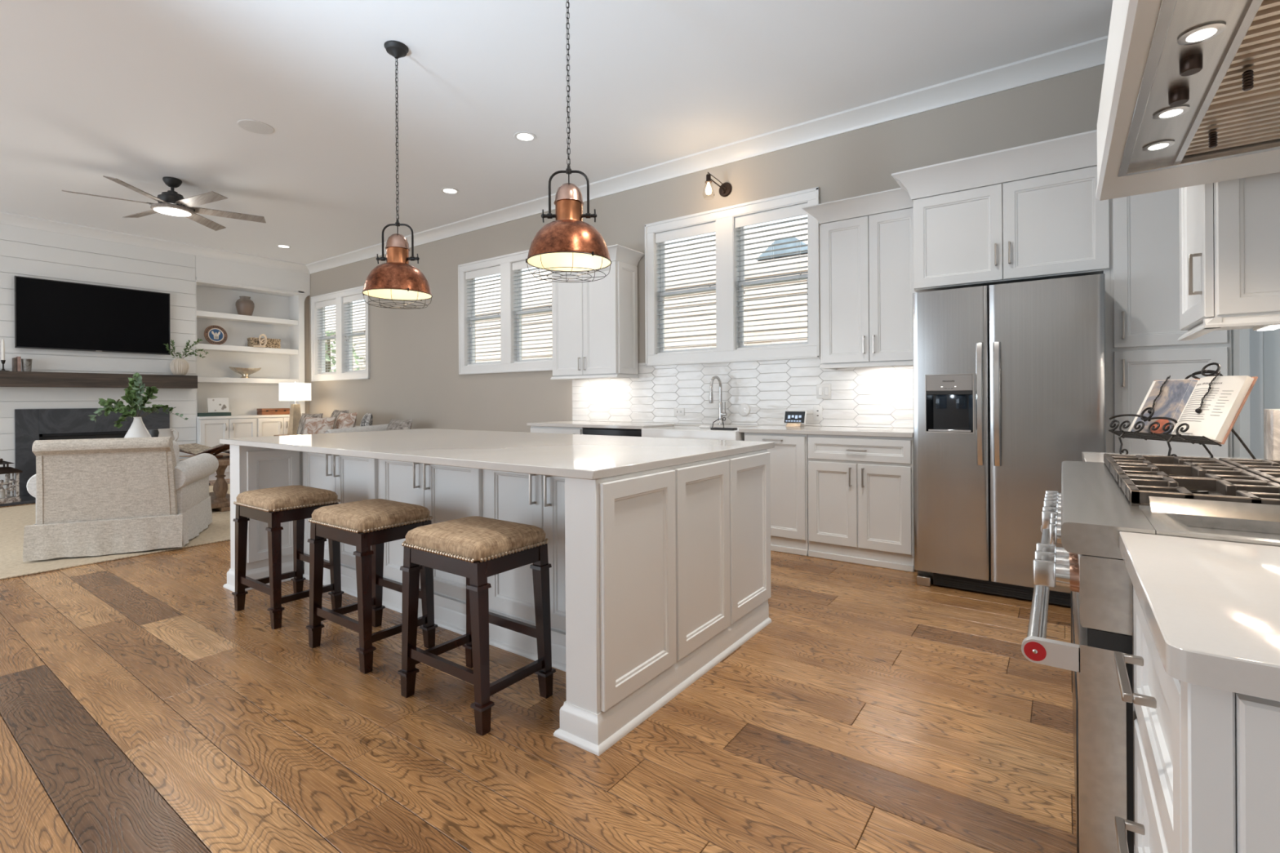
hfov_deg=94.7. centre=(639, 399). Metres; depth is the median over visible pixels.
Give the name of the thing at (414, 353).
wall
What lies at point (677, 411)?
wall outlet
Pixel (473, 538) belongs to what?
cushion
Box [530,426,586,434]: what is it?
base cabinet
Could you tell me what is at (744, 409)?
plug
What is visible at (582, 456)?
island countertop
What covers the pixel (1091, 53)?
trim
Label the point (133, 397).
bunch
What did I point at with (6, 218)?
trim
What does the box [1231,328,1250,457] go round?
wall
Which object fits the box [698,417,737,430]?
sink caddy
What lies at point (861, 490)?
base cabinet
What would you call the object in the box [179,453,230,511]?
coffee table
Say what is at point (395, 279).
pendant light
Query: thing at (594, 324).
upper cabinet
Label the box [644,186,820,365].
window
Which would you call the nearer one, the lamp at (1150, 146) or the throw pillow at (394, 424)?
the lamp at (1150, 146)
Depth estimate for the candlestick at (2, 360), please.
6.84 m
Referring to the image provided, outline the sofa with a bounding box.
[324,423,388,433]
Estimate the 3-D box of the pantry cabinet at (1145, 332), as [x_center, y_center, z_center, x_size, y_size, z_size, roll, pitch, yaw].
[2.943,-0.166,3.324,0.478,2.585,0.743,0,0,36]
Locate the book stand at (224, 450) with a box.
[208,445,230,457]
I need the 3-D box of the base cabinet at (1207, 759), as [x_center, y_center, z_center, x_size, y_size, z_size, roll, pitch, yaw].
[0.920,0.698,0.595,0.674,0.883,0.554,0,0,36]
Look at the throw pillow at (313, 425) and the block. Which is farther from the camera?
the throw pillow at (313, 425)
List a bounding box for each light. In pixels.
[275,244,291,248]
[361,40,432,309]
[440,187,458,194]
[513,131,536,142]
[525,0,611,282]
[1253,324,1279,330]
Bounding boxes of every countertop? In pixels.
[219,428,774,479]
[526,420,913,437]
[1082,452,1266,462]
[1119,531,1279,702]
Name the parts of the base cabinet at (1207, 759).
handle, handle, drawer, drawer, panel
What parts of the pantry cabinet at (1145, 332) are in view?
handle, handle, door, door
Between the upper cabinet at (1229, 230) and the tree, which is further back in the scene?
the tree
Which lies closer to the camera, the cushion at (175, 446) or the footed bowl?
the cushion at (175, 446)
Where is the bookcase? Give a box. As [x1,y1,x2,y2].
[195,255,310,480]
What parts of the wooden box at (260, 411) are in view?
lid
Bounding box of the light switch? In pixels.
[816,383,831,398]
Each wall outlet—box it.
[674,408,684,415]
[813,405,822,420]
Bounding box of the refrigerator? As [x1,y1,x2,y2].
[912,273,1106,606]
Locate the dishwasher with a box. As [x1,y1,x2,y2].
[582,427,641,436]
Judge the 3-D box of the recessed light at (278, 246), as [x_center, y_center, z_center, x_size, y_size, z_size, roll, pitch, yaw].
[-5.130,-2.199,8.490,0.188,0.006,0.188,0,0,36]
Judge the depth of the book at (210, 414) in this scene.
8.71 m
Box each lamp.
[279,382,311,435]
[1147,143,1168,150]
[1159,109,1182,117]
[1186,28,1217,41]
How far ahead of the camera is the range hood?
1.33 m
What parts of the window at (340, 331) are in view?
sash, sash, sash, sash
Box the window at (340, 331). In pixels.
[311,285,369,381]
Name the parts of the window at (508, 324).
sash, sash, sash, sash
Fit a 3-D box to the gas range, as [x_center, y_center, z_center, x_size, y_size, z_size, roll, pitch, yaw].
[1.391,0.646,1.361,0.799,0.940,1.236,0,0,36]
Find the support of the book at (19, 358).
on the mantel beam
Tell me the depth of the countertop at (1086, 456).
2.25 m
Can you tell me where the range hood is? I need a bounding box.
[1095,0,1279,200]
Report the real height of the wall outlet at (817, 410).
0.118 m
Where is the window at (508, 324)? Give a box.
[457,249,552,374]
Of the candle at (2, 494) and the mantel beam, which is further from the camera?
the mantel beam
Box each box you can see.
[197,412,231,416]
[247,333,280,348]
[257,408,289,414]
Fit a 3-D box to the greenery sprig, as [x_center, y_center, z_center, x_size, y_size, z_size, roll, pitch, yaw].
[-6.353,-0.699,8.260,0.165,0.336,0.518,0,0,36]
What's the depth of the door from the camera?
2.87 m
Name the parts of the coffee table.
leg, foot rail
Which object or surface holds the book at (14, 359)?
on the mantel beam
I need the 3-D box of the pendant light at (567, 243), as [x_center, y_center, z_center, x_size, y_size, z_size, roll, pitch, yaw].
[-0.350,-1.413,2.879,0.414,1.636,0.411,0,0,0]
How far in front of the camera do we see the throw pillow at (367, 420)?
7.95 m
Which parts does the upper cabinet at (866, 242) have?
panel, door, crown moulding, handle, light rail, handle, door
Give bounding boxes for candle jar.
[147,429,159,437]
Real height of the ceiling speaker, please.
0.008 m
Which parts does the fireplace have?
firebox frame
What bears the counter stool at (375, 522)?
on the floor
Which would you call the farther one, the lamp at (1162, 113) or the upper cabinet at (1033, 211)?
the upper cabinet at (1033, 211)
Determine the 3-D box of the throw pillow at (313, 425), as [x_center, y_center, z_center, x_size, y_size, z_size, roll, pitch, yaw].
[-4.438,0.438,8.124,0.440,0.382,0.189,0,0,7]
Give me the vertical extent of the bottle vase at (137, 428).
0.465 m
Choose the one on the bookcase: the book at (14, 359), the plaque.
the plaque
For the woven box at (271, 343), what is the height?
0.211 m
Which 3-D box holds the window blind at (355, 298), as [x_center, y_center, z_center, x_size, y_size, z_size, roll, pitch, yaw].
[-4.345,-1.001,9.043,0.674,1.186,0.064,0,0,36]
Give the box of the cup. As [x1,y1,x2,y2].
[21,359,31,371]
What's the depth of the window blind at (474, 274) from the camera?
7.30 m
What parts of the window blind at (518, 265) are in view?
rail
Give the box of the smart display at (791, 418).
[782,410,806,426]
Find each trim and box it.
[0,211,310,274]
[306,35,1108,274]
[1249,328,1263,458]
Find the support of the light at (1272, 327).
attached to the upper cabinet at (1229, 230)
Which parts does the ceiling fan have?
blade, blade, blade, blade, blade, blade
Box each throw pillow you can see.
[296,413,323,435]
[302,417,335,434]
[330,409,348,429]
[333,412,357,429]
[360,412,373,426]
[386,418,413,430]
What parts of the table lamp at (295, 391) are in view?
lamp shade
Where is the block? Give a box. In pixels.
[1263,408,1279,460]
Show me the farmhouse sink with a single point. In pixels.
(672, 432)
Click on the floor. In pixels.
(876, 709)
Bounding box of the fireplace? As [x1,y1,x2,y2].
[0,407,209,506]
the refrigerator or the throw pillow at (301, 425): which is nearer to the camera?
the refrigerator
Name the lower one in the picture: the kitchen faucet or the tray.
the tray
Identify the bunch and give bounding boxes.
[87,372,188,428]
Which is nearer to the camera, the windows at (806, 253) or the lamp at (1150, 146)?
the lamp at (1150, 146)
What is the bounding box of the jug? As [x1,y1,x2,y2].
[158,428,178,441]
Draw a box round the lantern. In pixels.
[0,458,22,504]
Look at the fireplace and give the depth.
7.31 m
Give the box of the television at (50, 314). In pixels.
[13,275,170,355]
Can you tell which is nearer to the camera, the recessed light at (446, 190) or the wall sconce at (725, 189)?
the wall sconce at (725, 189)
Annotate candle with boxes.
[0,489,4,497]
[1,338,4,359]
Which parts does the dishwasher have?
door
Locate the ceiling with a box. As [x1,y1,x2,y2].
[0,0,1112,264]
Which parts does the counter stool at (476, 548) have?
leg, leg, nailhead trim, leg, leg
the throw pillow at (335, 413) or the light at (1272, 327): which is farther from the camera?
the throw pillow at (335, 413)
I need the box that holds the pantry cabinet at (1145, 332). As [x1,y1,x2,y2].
[1109,188,1231,457]
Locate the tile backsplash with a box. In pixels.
[572,354,913,427]
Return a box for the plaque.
[204,324,227,344]
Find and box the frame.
[207,398,229,413]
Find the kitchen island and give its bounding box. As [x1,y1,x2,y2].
[222,444,771,755]
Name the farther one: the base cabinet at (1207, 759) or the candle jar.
the candle jar
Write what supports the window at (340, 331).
in the wall at (414, 353)
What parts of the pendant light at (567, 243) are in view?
chain, lamp shade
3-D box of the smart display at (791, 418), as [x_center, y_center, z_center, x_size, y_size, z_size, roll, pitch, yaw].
[1.256,0.159,4.787,0.186,0.128,0.095,0,0,36]
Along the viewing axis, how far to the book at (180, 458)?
5.84 m
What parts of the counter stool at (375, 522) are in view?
leg, leg, nailhead trim, leg, leg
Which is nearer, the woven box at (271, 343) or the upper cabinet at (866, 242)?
the upper cabinet at (866, 242)
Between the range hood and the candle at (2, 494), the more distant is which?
the candle at (2, 494)
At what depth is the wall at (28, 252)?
7.58 m
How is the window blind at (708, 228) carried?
attached to the window at (727, 341)
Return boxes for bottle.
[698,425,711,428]
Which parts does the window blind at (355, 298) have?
rail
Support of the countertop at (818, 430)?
on the base cabinet at (567, 430)
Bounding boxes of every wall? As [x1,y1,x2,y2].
[0,223,196,496]
[304,64,1104,432]
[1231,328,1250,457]
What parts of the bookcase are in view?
door, door, shelf, shelf, shelf, head rail, door, door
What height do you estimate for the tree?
3.162 m
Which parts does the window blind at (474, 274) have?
rail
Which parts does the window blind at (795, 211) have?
pull cord, rail, pull cord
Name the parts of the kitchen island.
moulding, panel, raised panel, door, handle, handle, door, door, handle, handle, door, door, handle, handle, door, raised panel, moulding, panel, raised panel, raised panel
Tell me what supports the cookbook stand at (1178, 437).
on the countertop at (1086, 456)
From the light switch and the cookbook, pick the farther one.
the light switch
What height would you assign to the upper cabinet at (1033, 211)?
2.587 m
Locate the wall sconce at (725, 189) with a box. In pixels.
[705,172,732,196]
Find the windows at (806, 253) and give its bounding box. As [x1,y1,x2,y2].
[324,220,808,371]
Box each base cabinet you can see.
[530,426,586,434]
[744,432,808,555]
[807,434,915,572]
[1113,586,1279,852]
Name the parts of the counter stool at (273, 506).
leg, leg, nailhead trim, leg, leg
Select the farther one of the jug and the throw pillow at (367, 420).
the throw pillow at (367, 420)
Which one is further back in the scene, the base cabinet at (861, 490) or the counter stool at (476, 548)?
the base cabinet at (861, 490)
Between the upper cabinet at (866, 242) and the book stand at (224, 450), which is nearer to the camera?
the upper cabinet at (866, 242)
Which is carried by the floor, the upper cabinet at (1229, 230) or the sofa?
the sofa
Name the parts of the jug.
handle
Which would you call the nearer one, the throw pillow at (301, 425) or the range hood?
the range hood
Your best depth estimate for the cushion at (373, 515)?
2.64 m
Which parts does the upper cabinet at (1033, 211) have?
door, crown moulding, handle, handle, door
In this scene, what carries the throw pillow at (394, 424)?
on the ottoman
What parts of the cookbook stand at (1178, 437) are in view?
page chain, leg, page chain, leg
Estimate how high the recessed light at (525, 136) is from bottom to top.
0.006 m
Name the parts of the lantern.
post, post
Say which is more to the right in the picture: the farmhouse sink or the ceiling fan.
the farmhouse sink
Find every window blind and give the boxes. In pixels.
[315,298,336,374]
[342,293,365,373]
[465,265,501,365]
[511,260,552,362]
[655,222,715,354]
[734,203,808,349]
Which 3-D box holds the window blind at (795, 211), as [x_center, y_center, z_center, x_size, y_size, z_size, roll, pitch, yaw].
[1.145,-1.036,5.111,0.674,1.186,0.064,0,0,36]
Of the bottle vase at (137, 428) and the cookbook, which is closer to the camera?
the cookbook
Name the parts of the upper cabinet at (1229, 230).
handle, door, light rail, panel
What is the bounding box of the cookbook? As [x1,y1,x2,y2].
[1128,375,1257,444]
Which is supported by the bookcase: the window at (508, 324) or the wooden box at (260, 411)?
the wooden box at (260, 411)
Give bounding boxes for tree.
[325,330,363,372]
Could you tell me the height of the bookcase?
3.262 m
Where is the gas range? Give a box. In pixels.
[1021,453,1279,852]
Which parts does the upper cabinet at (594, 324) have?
door, handle, light rail, crown moulding, door, panel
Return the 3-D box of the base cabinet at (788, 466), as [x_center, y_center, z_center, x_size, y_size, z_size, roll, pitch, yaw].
[1.171,0.696,4.640,0.495,0.884,0.657,0,0,36]
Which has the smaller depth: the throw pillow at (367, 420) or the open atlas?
the open atlas
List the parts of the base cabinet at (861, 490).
door, handle, handle, drawer, handle, door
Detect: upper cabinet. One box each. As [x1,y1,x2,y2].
[550,244,644,380]
[801,187,915,369]
[891,129,1111,453]
[1177,172,1279,341]
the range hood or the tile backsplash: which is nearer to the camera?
the range hood
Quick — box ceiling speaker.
[237,119,274,133]
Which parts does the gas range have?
knob, knob, knob, knob, knob, knob, knob, knob, knob, knob, knob, knob, oven door, control panel, burner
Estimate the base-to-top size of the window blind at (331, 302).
1.186 m
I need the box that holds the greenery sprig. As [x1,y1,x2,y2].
[163,337,208,358]
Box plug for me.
[737,403,750,416]
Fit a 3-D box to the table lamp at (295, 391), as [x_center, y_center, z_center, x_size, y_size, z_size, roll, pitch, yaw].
[-5.317,0.139,9.097,0.430,0.817,0.430,0,0,36]
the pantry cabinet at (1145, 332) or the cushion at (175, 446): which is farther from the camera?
the cushion at (175, 446)
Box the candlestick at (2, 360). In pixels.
[0,338,9,371]
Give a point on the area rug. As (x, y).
(13, 520)
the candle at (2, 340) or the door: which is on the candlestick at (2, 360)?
the candle at (2, 340)
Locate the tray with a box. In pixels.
[710,427,737,430]
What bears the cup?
on the mantel beam
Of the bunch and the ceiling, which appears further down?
the bunch
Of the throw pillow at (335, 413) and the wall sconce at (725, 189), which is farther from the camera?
the throw pillow at (335, 413)
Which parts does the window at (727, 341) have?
sash, sash, sash, sash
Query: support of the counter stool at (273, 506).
on the floor
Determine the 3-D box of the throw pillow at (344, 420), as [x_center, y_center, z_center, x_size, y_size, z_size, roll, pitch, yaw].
[-4.136,0.396,8.253,0.426,0.420,0.199,0,0,36]
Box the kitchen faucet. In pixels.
[709,375,727,424]
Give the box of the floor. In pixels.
[0,478,1076,852]
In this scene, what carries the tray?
on the sink caddy
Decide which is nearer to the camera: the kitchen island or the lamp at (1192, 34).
the lamp at (1192, 34)
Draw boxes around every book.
[12,357,17,371]
[15,356,21,371]
[179,457,190,461]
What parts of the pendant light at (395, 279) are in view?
chain, lamp shade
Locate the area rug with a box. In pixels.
[0,484,230,579]
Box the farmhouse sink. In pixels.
[641,426,744,440]
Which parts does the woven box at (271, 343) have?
wooden chain links, lid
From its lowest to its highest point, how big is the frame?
0.219 m
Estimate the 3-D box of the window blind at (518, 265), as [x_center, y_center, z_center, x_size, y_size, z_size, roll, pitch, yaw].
[-1.217,-1.021,6.803,0.674,1.186,0.064,0,0,36]
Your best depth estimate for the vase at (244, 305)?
9.07 m
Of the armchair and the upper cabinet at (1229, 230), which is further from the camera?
the armchair
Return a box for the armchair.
[22,436,218,561]
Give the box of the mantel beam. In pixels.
[0,370,197,388]
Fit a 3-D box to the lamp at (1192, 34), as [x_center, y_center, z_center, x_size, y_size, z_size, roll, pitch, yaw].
[1.036,-0.673,1.088,0.051,0.004,0.051,0,0,28]
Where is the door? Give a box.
[1262,328,1279,458]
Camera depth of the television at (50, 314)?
7.52 m
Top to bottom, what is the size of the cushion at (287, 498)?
0.079 m
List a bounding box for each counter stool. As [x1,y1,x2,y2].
[231,485,344,629]
[305,498,437,674]
[397,515,555,736]
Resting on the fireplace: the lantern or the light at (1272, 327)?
the lantern
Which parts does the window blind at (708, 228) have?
pull cord, rail, pull cord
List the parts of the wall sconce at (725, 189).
bulb, arm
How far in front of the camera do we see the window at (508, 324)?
7.04 m
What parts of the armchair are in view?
arm, skirt panel, skirt panel, arm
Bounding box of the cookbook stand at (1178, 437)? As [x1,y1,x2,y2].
[1108,362,1256,459]
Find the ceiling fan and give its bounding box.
[62,175,266,231]
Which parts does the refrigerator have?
dispenser trim, dispenser panel, freezer door, handle, handle, fridge door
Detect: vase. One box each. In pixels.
[124,417,151,437]
[169,358,189,375]
[235,296,254,315]
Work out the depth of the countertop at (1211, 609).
0.65 m
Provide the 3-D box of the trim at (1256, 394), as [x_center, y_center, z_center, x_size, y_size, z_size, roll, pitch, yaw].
[3.394,0.063,2.656,0.935,2.120,0.030,0,0,36]
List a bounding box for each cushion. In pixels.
[172,440,179,464]
[235,485,337,511]
[311,498,429,532]
[404,515,546,561]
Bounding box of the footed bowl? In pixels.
[228,366,261,377]
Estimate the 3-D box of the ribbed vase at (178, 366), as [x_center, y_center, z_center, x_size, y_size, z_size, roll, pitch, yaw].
[-6.437,-0.449,8.242,0.219,0.235,0.219,0,0,36]

